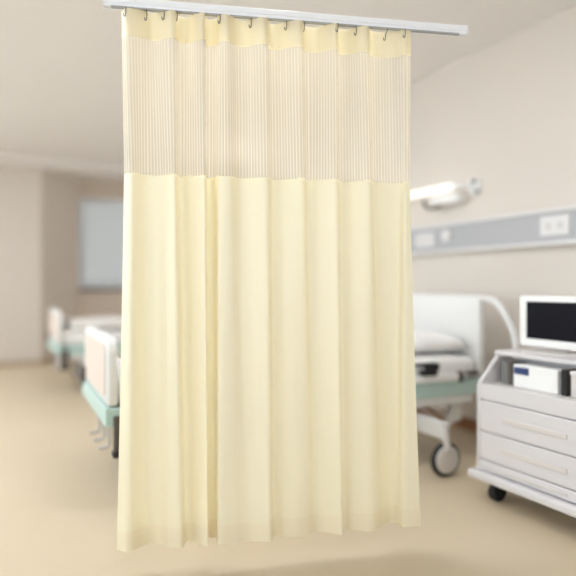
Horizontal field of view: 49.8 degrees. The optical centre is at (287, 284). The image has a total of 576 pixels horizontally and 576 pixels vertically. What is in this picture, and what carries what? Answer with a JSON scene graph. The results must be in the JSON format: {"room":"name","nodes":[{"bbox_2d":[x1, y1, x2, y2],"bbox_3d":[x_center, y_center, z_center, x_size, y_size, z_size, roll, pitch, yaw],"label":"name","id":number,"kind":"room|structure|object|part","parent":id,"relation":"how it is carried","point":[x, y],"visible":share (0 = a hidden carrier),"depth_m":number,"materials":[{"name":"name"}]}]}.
{"room":"hospital room","nodes":[
{"label":"hospital room","id":0,"kind":"room"},
{"bbox_2d":[0,166,77,360],"bbox_3d":[-4.950,-0.320,8.272,4.155,2.840,0.870,0,0,-26],"label":"wall","id":1,"kind":"structure","parent":0,"point":[39,207],"depth_m":8.51,"materials":[{"name":"paint"}]},
{"bbox_2d":[0,356,68,366],"bbox_3d":[-4.735,1.060,7.944,4.219,0.080,0.587,0,0,-35],"label":"baseboard","id":2,"kind":"structure","parent":1,"relation":"attached to","point":[11,363],"depth_m":8.46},
{"bbox_2d":[78,179,123,317],"bbox_3d":[-2.310,-0.320,9.932,2.045,2.840,0.200,0,0,-26],"label":"wall","id":3,"kind":"structure","parent":0,"point":[90,303],"depth_m":9.53,"materials":[{"name":"paint"}]},
{"bbox_2d":[79,197,121,290],"bbox_3d":[-2.403,-0.632,9.837,1.755,1.435,0.210,0,0,-26],"label":"window","id":4,"kind":"structure","parent":3,"relation":"in","point":[80,288],"depth_m":9.50,"materials":[{"name":"white plastic"}]},
{"bbox_3d":[-2.390,0.068,9.810,1.755,0.035,0.150,0,0,-26],"label":"sill","id":5,"kind":"part","parent":4,"relation":"part of","materials":[{"name":"grey plastic"}]},
{"bbox_2d":[79,197,123,286],"bbox_3d":[-2.407,-0.651,9.811,1.705,1.377,0.057,0,0,-26],"label":"roller blind","id":6,"kind":"object","parent":4,"relation":"attached to","point":[101,219],"visible":0.35,"depth_m":9.60,"materials":[{"name":"grey fabric"}]},
{"bbox_2d":[0,359,575,575],"bbox_3d":[-1.451,1.150,3.431,6.600,0.100,13.040,0,0,-26],"label":"floor","id":7,"kind":"structure","parent":0,"point":[59,492],"depth_m":2.81,"materials":[{"name":"plastic"}]},
{"bbox_2d":[47,308,120,378],"bbox_3d":[-1.432,0.582,7.085,2.397,1.034,1.627,0,0,-26],"label":"hospital bed","id":8,"kind":"object","parent":7,"relation":"on","point":[67,342],"visible":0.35,"depth_m":6.23,"materials":[{"name":"white plastic"}]},
{"bbox_3d":[-2.480,0.430,6.552,0.013,0.260,0.780,0,0,-26],"label":"footboard panel","id":9,"kind":"part","parent":8,"relation":"part of","materials":[{"name":"beige plastic"}]},
{"bbox_3d":[-2.416,0.786,6.572,0.151,0.181,0.020,0,0,-26],"label":"crank handle","id":10,"kind":"part","parent":8,"relation":"part of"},
{"bbox_3d":[-2.467,0.427,6.580,0.045,0.345,1.000,0,0,-26],"label":"footboard","id":11,"kind":"part","parent":8,"relation":"part of","materials":[{"name":"white plastic"}]},
{"bbox_3d":[-2.332,0.786,6.401,0.151,0.181,0.020,0,0,-26],"label":"crank handle","id":12,"kind":"part","parent":8,"relation":"part of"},
{"bbox_3d":[-1.438,0.650,7.082,2.365,0.090,1.020,0,0,-26],"label":"frame","id":13,"kind":"part","parent":8,"relation":"part of","materials":[{"name":"green paint"}]},
{"bbox_3d":[-1.427,0.525,7.088,2.260,0.159,0.960,0,0,-26],"label":"mattress","id":14,"kind":"part","parent":8,"relation":"part of","materials":[{"name":"white fabric"}]},
{"bbox_2d":[63,316,121,328],"bbox_3d":[-1.941,0.401,6.809,0.950,0.085,0.880,0,0,-26],"label":"mattress","id":15,"kind":"object","parent":8,"relation":"on","point":[99,321],"visible":0.51,"depth_m":6.38,"materials":[{"name":"white fabric"}]},
{"bbox_3d":[-1.413,0.725,7.095,2.150,0.055,1.000,0,0,-26],"label":"frame","id":16,"kind":"part","parent":8,"relation":"part of","materials":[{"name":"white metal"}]},
{"bbox_2d":[80,294,519,476],"bbox_3d":[-0.018,0.582,3.973,2.397,1.034,1.627,0,0,-25],"label":"hospital bed","id":17,"kind":"object","parent":7,"relation":"on","point":[441,377],"visible":0.43,"depth_m":3.84,"materials":[{"name":"white plastic"}]},
{"bbox_3d":[-1.093,0.786,3.659,0.151,0.181,0.020,0,0,-25],"label":"crank handle","id":18,"kind":"part","parent":17,"relation":"part of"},
{"bbox_3d":[-1.079,0.430,3.468,0.013,0.260,0.780,0,0,-25],"label":"footboard panel","id":19,"kind":"part","parent":17,"relation":"part of","materials":[{"name":"beige plastic"}]},
{"bbox_3d":[-1.014,0.786,3.486,0.151,0.181,0.020,0,0,-24],"label":"crank handle","id":20,"kind":"part","parent":17,"relation":"part of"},
{"bbox_3d":[-1.065,0.427,3.496,0.045,0.345,1.000,0,0,-25],"label":"footboard","id":21,"kind":"part","parent":17,"relation":"part of","materials":[{"name":"white plastic"}]},
{"bbox_3d":[-0.935,0.786,3.313,0.151,0.181,0.020,0,0,-24],"label":"crank handle","id":22,"kind":"part","parent":17,"relation":"part of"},
{"bbox_3d":[-0.023,0.650,3.971,2.365,0.090,1.020,0,0,-25],"label":"frame","id":23,"kind":"part","parent":17,"relation":"part of","materials":[{"name":"green paint"}]},
{"bbox_3d":[-0.012,0.525,3.976,2.260,0.159,0.960,0,0,-25],"label":"mattress","id":24,"kind":"part","parent":17,"relation":"part of","materials":[{"name":"white fabric"}]},
{"bbox_3d":[-0.047,0.838,3.872,1.530,0.095,1.360,0,0,-25],"label":"frame","id":25,"kind":"part","parent":17,"relation":"part of","materials":[{"name":"white metal"}]},
{"bbox_3d":[0.679,0.573,3.703,0.850,0.050,0.030,0,0,-25],"label":"rail","id":26,"kind":"part","parent":17,"relation":"part of","materials":[{"name":"white plastic"}]},
{"bbox_2d":[414,329,465,351],"bbox_3d":[0.806,0.377,4.305,0.460,0.144,0.780,0,0,-25],"label":"pillow","id":27,"kind":"object","parent":17,"relation":"on","point":[424,340],"visible":0.31,"depth_m":4.00,"materials":[{"name":"white fabric"}]},
{"bbox_3d":[0.002,0.725,3.982,2.150,0.055,1.000,0,0,-25],"label":"frame","id":28,"kind":"part","parent":17,"relation":"part of","materials":[{"name":"white metal"}]},
{"bbox_3d":[1.046,0.323,4.458,0.045,0.515,1.000,0,0,-25],"label":"headboard","id":29,"kind":"part","parent":17,"relation":"part of","materials":[{"name":"white plastic"}]},
{"bbox_3d":[1.067,0.832,4.045,0.139,0.174,0.030,0,0,-25],"label":"lift plate","id":30,"kind":"part","parent":17,"relation":"part of","materials":[{"name":"white metal"}]},
{"bbox_3d":[1.077,0.573,3.884,0.025,0.069,0.040,0,0,-25],"label":"rail","id":31,"kind":"part","parent":17,"relation":"part of","materials":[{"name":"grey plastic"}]},
{"bbox_3d":[1.319,0.346,3.877,0.044,0.561,0.344,0,0,-24],"label":"headboard handle","id":32,"kind":"part","parent":17,"relation":"part of","materials":[{"name":"white plastic"}]},
{"bbox_2d":[468,347,575,517],"bbox_3d":[1.365,0.723,2.992,0.580,0.755,0.796,0,0,-26],"label":"cart","id":33,"kind":"object","parent":7,"relation":"on","point":[526,438],"visible":0.97,"depth_m":2.93,"materials":[{"name":"plastic"}]},
{"bbox_3d":[1.208,0.657,3.315,0.500,0.585,0.022,0,0,-26],"label":"panel","id":34,"kind":"part","parent":33,"relation":"part of","materials":[{"name":"plastic"}]},
{"bbox_3d":[1.365,0.971,2.992,0.580,0.042,0.796,0,0,-26],"label":"plate","id":35,"kind":"part","parent":33,"relation":"part of","materials":[{"name":"plastic"}]},
{"bbox_3d":[1.341,0.919,2.981,0.452,0.051,0.692,0,0,-26],"label":"drawer","id":36,"kind":"part","parent":33,"relation":"part of","materials":[{"name":"plastic"}]},
{"bbox_3d":[1.341,0.820,2.981,0.452,0.141,0.692,0,0,-26],"label":"drawer","id":37,"kind":"part","parent":33,"relation":"part of","materials":[{"name":"plastic"}]},
{"bbox_3d":[1.341,0.667,2.981,0.452,0.155,0.692,0,0,-26],"label":"drawer","id":38,"kind":"part","parent":33,"relation":"part of","materials":[{"name":"plastic"}]},
{"bbox_3d":[1.158,0.546,2.891,0.031,0.080,0.696,0,0,-26],"label":"rail","id":39,"kind":"part","parent":33,"relation":"part of","materials":[{"name":"plastic"}]},
{"bbox_2d":[488,382,575,400],"bbox_3d":[1.369,0.516,2.994,0.450,0.017,0.696,0,0,-26],"label":"shelf","id":40,"kind":"object","parent":33,"relation":"attached to","point":[499,384],"depth_m":2.96,"materials":[{"name":"plastic"}]},
{"bbox_3d":[1.136,0.918,2.881,0.007,0.012,0.380,0,0,-26],"label":"drawer handle","id":41,"kind":"part","parent":33,"relation":"part of","materials":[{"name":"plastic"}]},
{"bbox_3d":[1.136,0.817,2.881,0.007,0.024,0.380,0,0,-26],"label":"drawer handle","id":42,"kind":"part","parent":33,"relation":"part of","materials":[{"name":"plastic"}]},
{"bbox_3d":[1.136,0.664,2.881,0.007,0.024,0.380,0,0,-26],"label":"drawer handle","id":43,"kind":"part","parent":33,"relation":"part of","materials":[{"name":"plastic"}]},
{"bbox_2d":[514,363,572,394],"bbox_3d":[1.245,0.452,3.017,0.134,0.112,0.270,0,0,-26],"label":"case","id":44,"kind":"object","parent":33,"relation":"on","point":[533,376],"visible":0.88,"depth_m":2.98,"materials":[{"name":"white plastic"}]},
{"bbox_3d":[1.152,0.425,3.061,0.005,0.034,0.090,0,0,-26],"label":"label plate","id":45,"kind":"part","parent":44,"relation":"part of","materials":[{"name":"blue plastic"}]},
{"bbox_3d":[1.349,0.436,2.984,0.015,0.143,0.696,0,0,-26],"label":"divider panel","id":46,"kind":"part","parent":33,"relation":"part of","materials":[{"name":"plastic"}]},
{"bbox_2d":[520,295,575,358],"bbox_3d":[1.349,0.200,3.071,0.220,0.290,0.460,0,0,-26],"label":"monitor","id":47,"kind":"object","parent":33,"relation":"on","point":[548,322],"visible":1,"depth_m":3.09,"materials":[{"name":"white plastic"}]},
{"bbox_2d":[562,368,575,396],"bbox_3d":[1.322,0.448,2.864,0.130,0.120,0.028,0,0,-26],"label":"binder","id":48,"kind":"object","parent":33,"relation":"in","point":[566,377],"visible":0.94,"depth_m":2.83,"materials":[{"name":"black plastic"}]},
{"bbox_2d":[570,371,575,397],"bbox_3d":[1.376,0.449,2.753,0.136,0.118,0.186,0,0,-26],"label":"storage box","id":49,"kind":"object","parent":33,"relation":"on","point":[573,373],"visible":1,"depth_m":2.79,"materials":[{"name":"white plastic"}]},
{"bbox_2d":[0,0,575,170],"bbox_3d":[-1.451,-1.790,3.431,6.600,0.100,13.040,0,0,-26],"label":"ceiling","id":50,"kind":"structure","parent":0,"point":[61,81],"depth_m":4.62,"materials":[{"name":"paint"}]},
{"bbox_2d":[0,152,215,182],"bbox_3d":[-3.943,-1.670,8.541,6.200,0.140,0.870,0,0,-26],"label":"beam","id":51,"kind":"structure","parent":50,"relation":"attached to","point":[80,169],"depth_m":8.60,"materials":[{"name":"paint"}]},
{"bbox_2d":[102,0,467,37],"bbox_3d":[0.024,-1.393,2.476,1.476,0.693,0.056,0,0,-11],"label":"track","id":52,"kind":"object","parent":50,"relation":"hanging from","point":[153,6],"visible":0.98,"depth_m":2.46,"materials":[{"name":"white metal"}]},
{"bbox_2d":[117,6,420,551],"bbox_3d":[-0.050,-0.028,2.460,1.217,2.055,0.093,0,0,-12],"label":"privacy curtain","id":53,"kind":"object","parent":52,"relation":"hanging from","point":[268,383],"visible":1,"depth_m":2.45,"materials":[{"name":"beige fabric"}]},
{"bbox_3d":[-0.065,-0.685,2.463,1.156,0.528,0.070,0,0,-11],"label":"panel","id":54,"kind":"part","parent":53,"relation":"part of","materials":[{"name":"beige fabric"}]},
{"bbox_3d":[-0.050,0.286,2.461,1.217,1.423,0.091,0,0,-12],"label":"fabric panel","id":55,"kind":"part","parent":53,"relation":"part of","materials":[{"name":"beige fabric"}]},
{"bbox_2d":[226,5,575,419],"bbox_3d":[1.403,-0.320,4.823,0.152,2.840,13.040,0,0,-26],"label":"wall","id":56,"kind":"structure","parent":0,"point":[503,114],"depth_m":4.44,"materials":[{"name":"paint"}]},
{"bbox_2d":[410,178,480,210],"bbox_3d":[1.118,-0.694,5.049,0.164,0.193,1.104,0,0,-26],"label":"wall lamp","id":57,"kind":"object","parent":56,"relation":"attached to","point":[473,186],"visible":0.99,"depth_m":4.74,"materials":[{"name":"white plastic"}]},
{"bbox_3d":[1.309,-0.735,4.659,0.171,0.043,0.049,0,0,22],"label":"bracket arm","id":58,"kind":"part","parent":57,"relation":"part of","materials":[{"name":"white plastic"}]},
{"bbox_3d":[1.396,-0.735,4.642,0.020,0.110,0.120,0,0,-26],"label":"wall plate","id":59,"kind":"part","parent":57,"relation":"part of","materials":[{"name":"white plastic"}]},
{"bbox_2d":[417,407,476,432],"bbox_3d":[1.372,1.055,4.697,0.021,0.090,12.440,0,0,-26],"label":"baseboard","id":60,"kind":"structure","parent":56,"relation":"attached to","point":[466,423],"depth_m":4.75,"materials":[{"name":"brown wood"}]},
{"bbox_2d":[411,206,575,254],"bbox_3d":[1.083,-0.370,5.201,0.094,0.230,6.800,0,0,-26],"label":"panel","id":61,"kind":"object","parent":56,"relation":"attached to","point":[556,226],"visible":0.67,"depth_m":4.35,"materials":[{"name":"metal"}]},
{"bbox_3d":[1.124,-0.370,5.099,0.014,0.110,0.240,0,0,-26],"label":"socket plate","id":62,"kind":"part","parent":61,"relation":"part of","materials":[{"name":"white plastic"}]},
{"bbox_2d":[441,229,452,241],"bbox_3d":[1.238,-0.385,4.832,0.042,0.100,0.100,0,0,-26],"label":"outlet","id":63,"kind":"object","parent":61,"relation":"attached to","point":[447,234],"depth_m":4.81,"materials":[{"name":"white plastic"}]},
{"bbox_3d":[1.692,-0.378,3.932,0.014,0.125,0.225,0,0,-26],"label":"socket plate","id":64,"kind":"part","parent":61,"relation":"part of","materials":[{"name":"white plastic"}]}
]}

